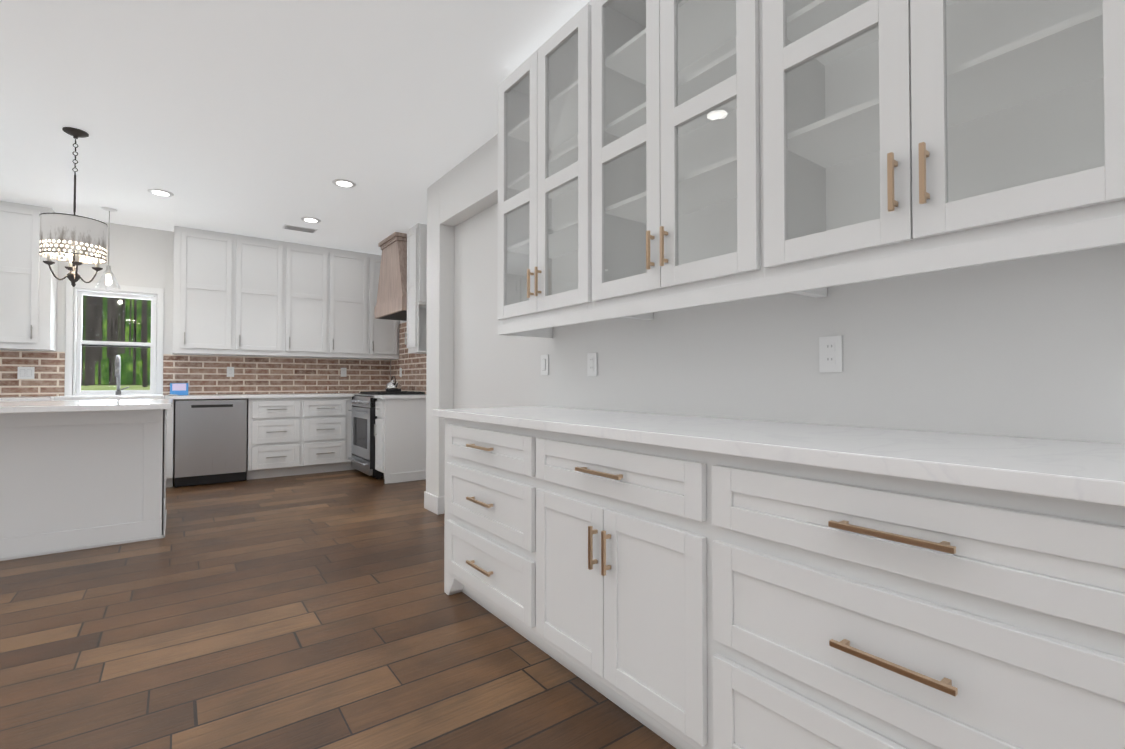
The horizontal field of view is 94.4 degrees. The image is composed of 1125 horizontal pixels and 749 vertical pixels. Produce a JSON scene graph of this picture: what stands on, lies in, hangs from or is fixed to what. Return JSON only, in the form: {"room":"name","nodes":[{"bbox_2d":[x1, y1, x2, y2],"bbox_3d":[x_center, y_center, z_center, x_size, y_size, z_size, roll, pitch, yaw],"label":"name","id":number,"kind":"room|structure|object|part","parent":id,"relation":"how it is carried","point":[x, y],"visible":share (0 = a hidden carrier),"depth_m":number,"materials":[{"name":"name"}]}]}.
{"room":"kitchen","nodes":[
{"label":"kitchen","id":0,"kind":"room"},
{"bbox_2d":[13,222,390,478],"bbox_3d":[-5.172,-0.223,5.207,10.200,2.740,0.140,1,-1,-37],"label":"wall","id":1,"kind":"structure","parent":0,"point":[141,257],"depth_m":5.58,"materials":[{"name":"white paint"}]},
{"bbox_2d":[0,201,57,350],"bbox_3d":[-5.199,-0.912,4.885,0.620,1.348,0.356,1,-1,-37],"label":"upper cabinet","id":2,"kind":"object","parent":1,"relation":"attached to","point":[28,287],"depth_m":4.83,"materials":[{"name":"white wood"}]},
{"bbox_2d":[0,350,64,396],"bbox_3d":[-7.105,-0.029,3.673,5.232,0.444,0.009,1,-1,-37],"label":"backsplash","id":3,"kind":"structure","parent":1,"relation":"attached to","point":[49,374],"depth_m":5.10,"materials":[{"name":"brown brick"}]},
{"bbox_2d":[17,367,34,378],"bbox_3d":[-5.214,-0.015,5.060,0.116,0.117,0.011,1,-1,-37],"label":"light switch","id":4,"kind":"object","parent":3,"relation":"attached to","point":[25,372],"visible":1,"depth_m":5.06,"materials":[{"name":"white plastic"}]},
{"bbox_2d":[65,280,163,395],"bbox_3d":[-4.728,-0.362,5.526,0.780,1.162,0.155,1,-1,-37],"label":"kitchen window","id":5,"kind":"structure","parent":1,"relation":"in","point":[74,295],"depth_m":5.47,"materials":[{"name":"white wood"}]},
{"bbox_2d":[173,226,235,355],"bbox_3d":[-3.986,-0.899,5.785,0.540,1.348,0.356,1,-1,-37],"label":"upper cabinet","id":6,"kind":"object","parent":1,"relation":"attached to","point":[204,275],"depth_m":5.65,"materials":[{"name":"white wood"}]},
{"bbox_2d":[236,234,287,356],"bbox_3d":[-3.568,-0.894,6.095,0.500,1.348,0.356,1,-1,-37],"label":"upper cabinet","id":7,"kind":"object","parent":1,"relation":"attached to","point":[237,295],"depth_m":5.96,"materials":[{"name":"white wood"}]},
{"bbox_2d":[163,354,387,394],"bbox_3d":[-3.379,0.012,6.435,2.472,0.444,0.015,1,-1,-37],"label":"backsplash","id":8,"kind":"structure","parent":1,"relation":"attached to","point":[202,374],"depth_m":6.32,"materials":[{"name":"brown brick"}]},
{"bbox_2d":[227,367,233,376],"bbox_3d":[-3.866,-0.030,6.062,0.072,0.117,0.009,1,-1,-37],"label":"electrical outlet","id":9,"kind":"object","parent":8,"relation":"attached to","point":[230,371],"visible":1,"depth_m":6.06,"materials":[{"name":"white plastic"}]},
{"bbox_2d":[341,368,346,376],"bbox_3d":[-2.862,-0.029,6.807,0.072,0.117,0.009,1,-1,-37],"label":"electrical outlet","id":10,"kind":"object","parent":8,"relation":"attached to","point":[343,372],"visible":1,"depth_m":6.81,"materials":[{"name":"white plastic"}]},
{"bbox_2d":[284,242,335,357],"bbox_3d":[-3.147,-0.889,6.408,0.550,1.348,0.356,1,-1,-37],"label":"upper cabinet","id":11,"kind":"object","parent":1,"relation":"attached to","point":[310,279],"depth_m":6.28,"materials":[{"name":"white wood"}]},
{"bbox_2d":[332,249,375,358],"bbox_3d":[-2.786,-0.885,6.676,0.610,1.348,0.356,1,-1,-37],"label":"upper cabinet","id":12,"kind":"object","parent":1,"relation":"attached to","point":[355,271],"depth_m":6.59,"materials":[{"name":"white wood"}]},
{"bbox_2d":[376,255,399,359],"bbox_3d":[-2.454,-0.882,6.922,0.476,1.348,0.356,1,-1,-37],"label":"upper cabinet","id":13,"kind":"object","parent":1,"relation":"attached to","point":[387,331],"depth_m":6.81,"materials":[{"name":"white wood"}]},
{"bbox_2d":[388,322,426,393],"bbox_3d":[-1.505,-0.229,6.024,0.012,0.914,2.914,1,-1,-37],"label":"backsplash","id":14,"kind":"structure","parent":1,"relation":"attached to","point":[413,366],"depth_m":6.66,"materials":[{"name":"brown brick"}]},
{"bbox_2d":[408,223,426,308],"bbox_3d":[-1.428,-1.151,5.627,0.376,0.848,0.291,1,-1,-37],"label":"upper cabinet","id":15,"kind":"object","parent":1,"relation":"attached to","point":[417,234],"depth_m":5.44,"materials":[{"name":"white wood"}]},
{"bbox_2d":[0,0,589,254],"bbox_3d":[-1.918,-1.709,0.845,10.480,0.100,11.060,1,-1,-37],"label":"ceiling","id":16,"kind":"structure","parent":0,"point":[267,119],"depth_m":3.14,"materials":[{"name":"white paint"}]},
{"bbox_2d":[39,127,106,286],"bbox_3d":[-3.244,-1.099,3.463,0.330,1.039,0.330,1,-1,-37],"label":"chandelier","id":17,"kind":"object","parent":16,"relation":"hanging from","point":[75,235],"visible":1,"depth_m":3.39,"materials":[{"name":"grey metal"}]},
{"bbox_3d":[-3.244,-0.897,3.459,0.330,0.251,0.330,1,-1,-37],"label":"lamp shade","id":18,"kind":"part","parent":17,"relation":"part of","materials":[{"name":"white fabric"}]},
{"bbox_2d":[96,207,120,289],"bbox_3d":[-4.373,-1.213,5.018,0.186,0.764,0.186,1,-1,-37],"label":"light","id":19,"kind":"object","parent":16,"relation":"hanging from","point":[108,271],"visible":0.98,"depth_m":5.01,"materials":[{"name":"white"}]},
{"bbox_3d":[-4.373,-0.919,5.014,0.186,0.175,0.186,1,-1,-37],"label":"glass","id":20,"kind":"part","parent":19,"relation":"part of","materials":[{"name":"glass"}]},
{"bbox_3d":[-4.373,-1.251,5.019,0.120,0.689,0.120,1,-1,-37],"label":"frame","id":21,"kind":"part","parent":19,"relation":"part of","materials":[{"name":"white metal"}]},
{"bbox_2d":[147,189,173,196],"bbox_3d":[-3.537,-1.598,4.586,0.188,0.008,0.188,1,-1,-37],"label":"recessed light","id":22,"kind":"object","parent":16,"relation":"in","point":[160,192],"visible":1,"depth_m":4.57,"materials":[{"name":"white"}]},
{"bbox_2d":[282,224,316,232],"bbox_3d":[-2.856,-1.581,5.664,0.320,0.010,0.160,1,-1,-37],"label":"ceiling vent","id":23,"kind":"object","parent":16,"relation":"in","point":[297,228],"visible":1,"depth_m":5.65,"materials":[{"name":"white metal"}]},
{"bbox_2d":[301,217,320,222],"bbox_3d":[-2.587,-1.587,5.353,0.188,0.008,0.188,1,-1,-37],"label":"recessed light","id":24,"kind":"object","parent":16,"relation":"in","point":[311,219],"visible":1,"depth_m":5.33,"materials":[{"name":"white plastic"}]},
{"bbox_2d":[332,179,355,187],"bbox_3d":[-1.832,-1.601,4.369,0.188,0.008,0.188,1,-1,-37],"label":"recessed light","id":25,"kind":"object","parent":16,"relation":"in","point":[344,183],"visible":1,"depth_m":4.36,"materials":[{"name":"white plastic"}]},
{"bbox_2d":[0,469,675,748],"bbox_3d":[-2.919,1.151,2.151,10.480,0.100,14.420,1,-1,-37],"label":"floor","id":26,"kind":"structure","parent":0,"point":[323,610],"depth_m":2.13,"materials":[{"name":"brown wood"}]},
{"bbox_2d":[0,411,166,560],"bbox_3d":[-4.070,0.668,3.147,2.670,0.895,0.900,1,-1,-37],"label":"kitchen island","id":27,"kind":"object","parent":26,"relation":"on","point":[75,475],"depth_m":3.33,"materials":[{"name":"white paint"}]},
{"bbox_2d":[0,399,171,414],"bbox_3d":[-3.994,0.202,3.061,2.720,0.035,1.220,1,-1,-37],"label":"island countertop","id":28,"kind":"structure","parent":27,"relation":"on","point":[8,407],"depth_m":3.25,"materials":[{"name":"white stone"}]},
{"bbox_2d":[166,419,167,487],"bbox_3d":[-4.358,0.821,5.314,0.488,0.655,0.628,1,-1,-37],"label":"base cabinet","id":29,"kind":"object","parent":26,"relation":"on","point":[167,419],"depth_m":5.23,"materials":[{"name":"white wood"}]},
{"bbox_2d":[172,399,247,486],"bbox_3d":[-3.834,0.712,5.672,0.620,0.883,0.579,1,-1,-37],"label":"base cabinet","id":30,"kind":"object","parent":26,"relation":"on","point":[221,438],"depth_m":5.43,"materials":[{"name":"white"}]},
{"bbox_2d":[0,396,47,400],"bbox_3d":[-6.365,0.213,3.821,3.839,0.035,0.647,1,-1,-37],"label":"countertop","id":31,"kind":"structure","parent":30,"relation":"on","point":[33,398],"depth_m":4.65,"materials":[{"name":"white stone"}]},
{"bbox_2d":[50,394,164,400],"bbox_3d":[-4.458,0.347,5.160,0.816,0.278,0.548,1,-1,-37],"label":"sink","id":32,"kind":"object","parent":31,"relation":"in","point":[159,396],"depth_m":4.98,"materials":[{"name":"white ceramic"}]},
{"bbox_2d":[115,355,128,394],"bbox_3d":[-4.565,0.010,5.397,0.112,0.421,0.191,1,-1,-37],"label":"faucet","id":33,"kind":"object","parent":31,"relation":"on","point":[118,361],"depth_m":5.41,"materials":[{"name":"silver metal"}]},
{"bbox_2d":[175,398,246,486],"bbox_3d":[-3.830,0.712,5.668,0.620,0.883,0.592,1,-1,-37],"label":"dishwasher","id":34,"kind":"object","parent":30,"relation":"in","point":[211,433],"depth_m":5.43,"materials":[{"name":"silver metal"}]},
{"bbox_2d":[164,393,359,398],"bbox_3d":[-3.170,0.249,6.192,2.476,0.035,0.647,1,-1,-37],"label":"countertop","id":35,"kind":"structure","parent":30,"relation":"on","point":[314,395],"depth_m":5.77,"materials":[{"name":"white stone"}]},
{"bbox_2d":[170,383,187,394],"bbox_3d":[-4.164,0.158,5.656,0.160,0.129,0.071,1,-1,-37],"label":"box","id":36,"kind":"object","parent":35,"relation":"on","point":[179,388],"visible":0.96,"depth_m":5.63,"materials":[{"name":"blue"}]},
{"bbox_2d":[248,399,303,479],"bbox_3d":[-3.377,0.712,6.043,0.526,0.895,0.628,1,-1,-37],"label":"base cabinet","id":37,"kind":"object","parent":26,"relation":"on","point":[275,426],"depth_m":5.80,"materials":[{"name":"white wood"}]},
{"bbox_2d":[304,399,347,473],"bbox_3d":[-2.973,0.716,6.343,0.480,0.895,0.628,1,-1,-37],"label":"base cabinet","id":38,"kind":"object","parent":26,"relation":"on","point":[325,420],"depth_m":6.11,"materials":[{"name":"white wood"}]},
{"bbox_2d":[348,395,354,469],"bbox_3d":[-2.481,0.722,6.708,0.746,0.895,0.628,1,-1,-37],"label":"base cabinet","id":39,"kind":"object","parent":26,"relation":"on","point":[349,400],"depth_m":6.28,"materials":[{"name":"white wood"}]},
{"bbox_2d":[348,376,424,478],"bbox_3d":[-2.073,0.587,6.163,0.726,1.149,0.752,1,-1,-37],"label":"range","id":40,"kind":"object","parent":26,"relation":"on","point":[362,458],"visible":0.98,"depth_m":5.90,"materials":[{"name":"silver metal"}]},
{"bbox_2d":[385,376,401,390],"bbox_3d":[-2.070,0.111,6.406,0.200,0.191,0.257,1,-1,-37],"label":"kettle","id":41,"kind":"object","parent":40,"relation":"on","point":[393,385],"depth_m":6.35,"materials":[{"name":"silver metal"}]},
{"bbox_2d":[374,394,425,483],"bbox_3d":[-1.718,0.690,5.757,0.656,0.930,0.305,1,-1,-37],"label":"base cabinet","id":42,"kind":"object","parent":26,"relation":"on","point":[400,436],"visible":0.92,"depth_m":5.60,"materials":[{"name":"white wood"}]},
{"bbox_2d":[374,394,425,398],"bbox_3d":[-1.716,0.243,5.766,0.650,0.035,0.305,1,-1,-37],"label":"countertop","id":43,"kind":"structure","parent":42,"relation":"on","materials":[{"name":"stone"}]},
{"bbox_2d":[444,418,528,639],"bbox_3d":[-0.089,0.658,2.460,0.631,0.895,0.930,1,-1,-37],"label":"base cabinet","id":44,"kind":"object","parent":26,"relation":"on","point":[486,517],"depth_m":2.25,"materials":[{"name":"white wood"}]},
{"bbox_2d":[529,430,676,748],"bbox_3d":[0.382,0.648,1.825,0.631,0.895,0.797,1,-1,-37],"label":"base cabinet","id":45,"kind":"object","parent":26,"relation":"on","point":[603,515],"depth_m":1.62,"materials":[{"name":"white wood"}]},
{"bbox_2d":[677,450,1124,748],"bbox_3d":[0.874,0.639,1.162,0.631,0.895,0.998,1,-1,-37],"label":"base cabinet","id":46,"kind":"object","parent":26,"relation":"on","point":[686,582],"depth_m":0.99,"materials":[{"name":"white wood"}]},
{"bbox_2d":[433,406,1124,509],"bbox_3d":[0.606,0.179,1.510,0.655,0.035,3.385,1,-1,-37],"label":"countertop","id":47,"kind":"structure","parent":46,"relation":"on","point":[1087,473],"depth_m":1.14,"materials":[{"name":"white stone"}]},
{"bbox_2d":[426,134,1124,496],"bbox_3d":[1.287,-0.281,1.384,0.274,2.740,7.860,1,-1,-37],"label":"wall","id":48,"kind":"structure","parent":0,"point":[1026,348],"depth_m":1.72,"materials":[{"name":"white paint"}]},
{"bbox_2d":[424,491,444,514],"bbox_3d":[1.220,1.018,1.320,0.146,0.140,7.850,1,-1,-37],"label":"baseboard","id":49,"kind":"structure","parent":48,"relation":"attached to","point":[434,504],"depth_m":4.25,"materials":[{"name":"white wood"}]},
{"bbox_2d":[541,354,548,374],"bbox_3d":[-0.105,-0.056,3.012,0.011,0.117,0.072,1,-1,-37],"label":"light switch","id":50,"kind":"object","parent":48,"relation":"attached to","point":[544,364],"visible":1,"depth_m":3.00,"materials":[{"name":"white plastic"}]},
{"bbox_2d":[587,353,596,375],"bbox_3d":[0.151,-0.051,2.667,0.009,0.117,0.072,1,-1,-37],"label":"outlet","id":51,"kind":"object","parent":48,"relation":"attached to","point":[591,364],"visible":1,"depth_m":2.66,"materials":[{"name":"white plastic"}]},
{"bbox_2d":[497,0,1124,337],"bbox_3d":[0.473,-0.898,1.929,0.388,1.350,2.328,1,-1,-37],"label":"upper cabinet","id":52,"kind":"object","parent":48,"relation":"attached to","point":[658,155],"visible":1,"depth_m":1.54,"materials":[{"name":"white wood"}]},
{"bbox_2d":[819,336,842,371],"bbox_3d":[0.873,-0.066,1.696,0.009,0.117,0.072,1,-1,-37],"label":"outlet","id":53,"kind":"object","parent":48,"relation":"attached to","point":[830,353],"visible":1,"depth_m":1.69,"materials":[{"name":"white plastic"}]},
{"bbox_3d":[-1.441,-0.210,6.071,0.140,2.740,2.920,1,-1,-37],"label":"wall","id":54,"kind":"structure","parent":0,"visible":0},
{"bbox_2d":[375,232,406,320],"bbox_3d":[-1.848,-1.131,6.131,0.452,0.890,0.960,1,-1,-37],"label":"range hood","id":55,"kind":"object","parent":54,"relation":"attached to","point":[391,303],"visible":0.6,"depth_m":5.91,"materials":[{"name":"brown wood"}]},
{"label":"outside","id":56,"kind":"structure","parent":0,"visible":0},
{"bbox_2d":[81,295,150,389],"bbox_3d":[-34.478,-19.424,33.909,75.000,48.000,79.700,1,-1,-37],"label":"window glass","id":57,"kind":"object","parent":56,"point":[99,356],"depth_m":36.64,"materials":[{"name":"clear glass"}]}
]}

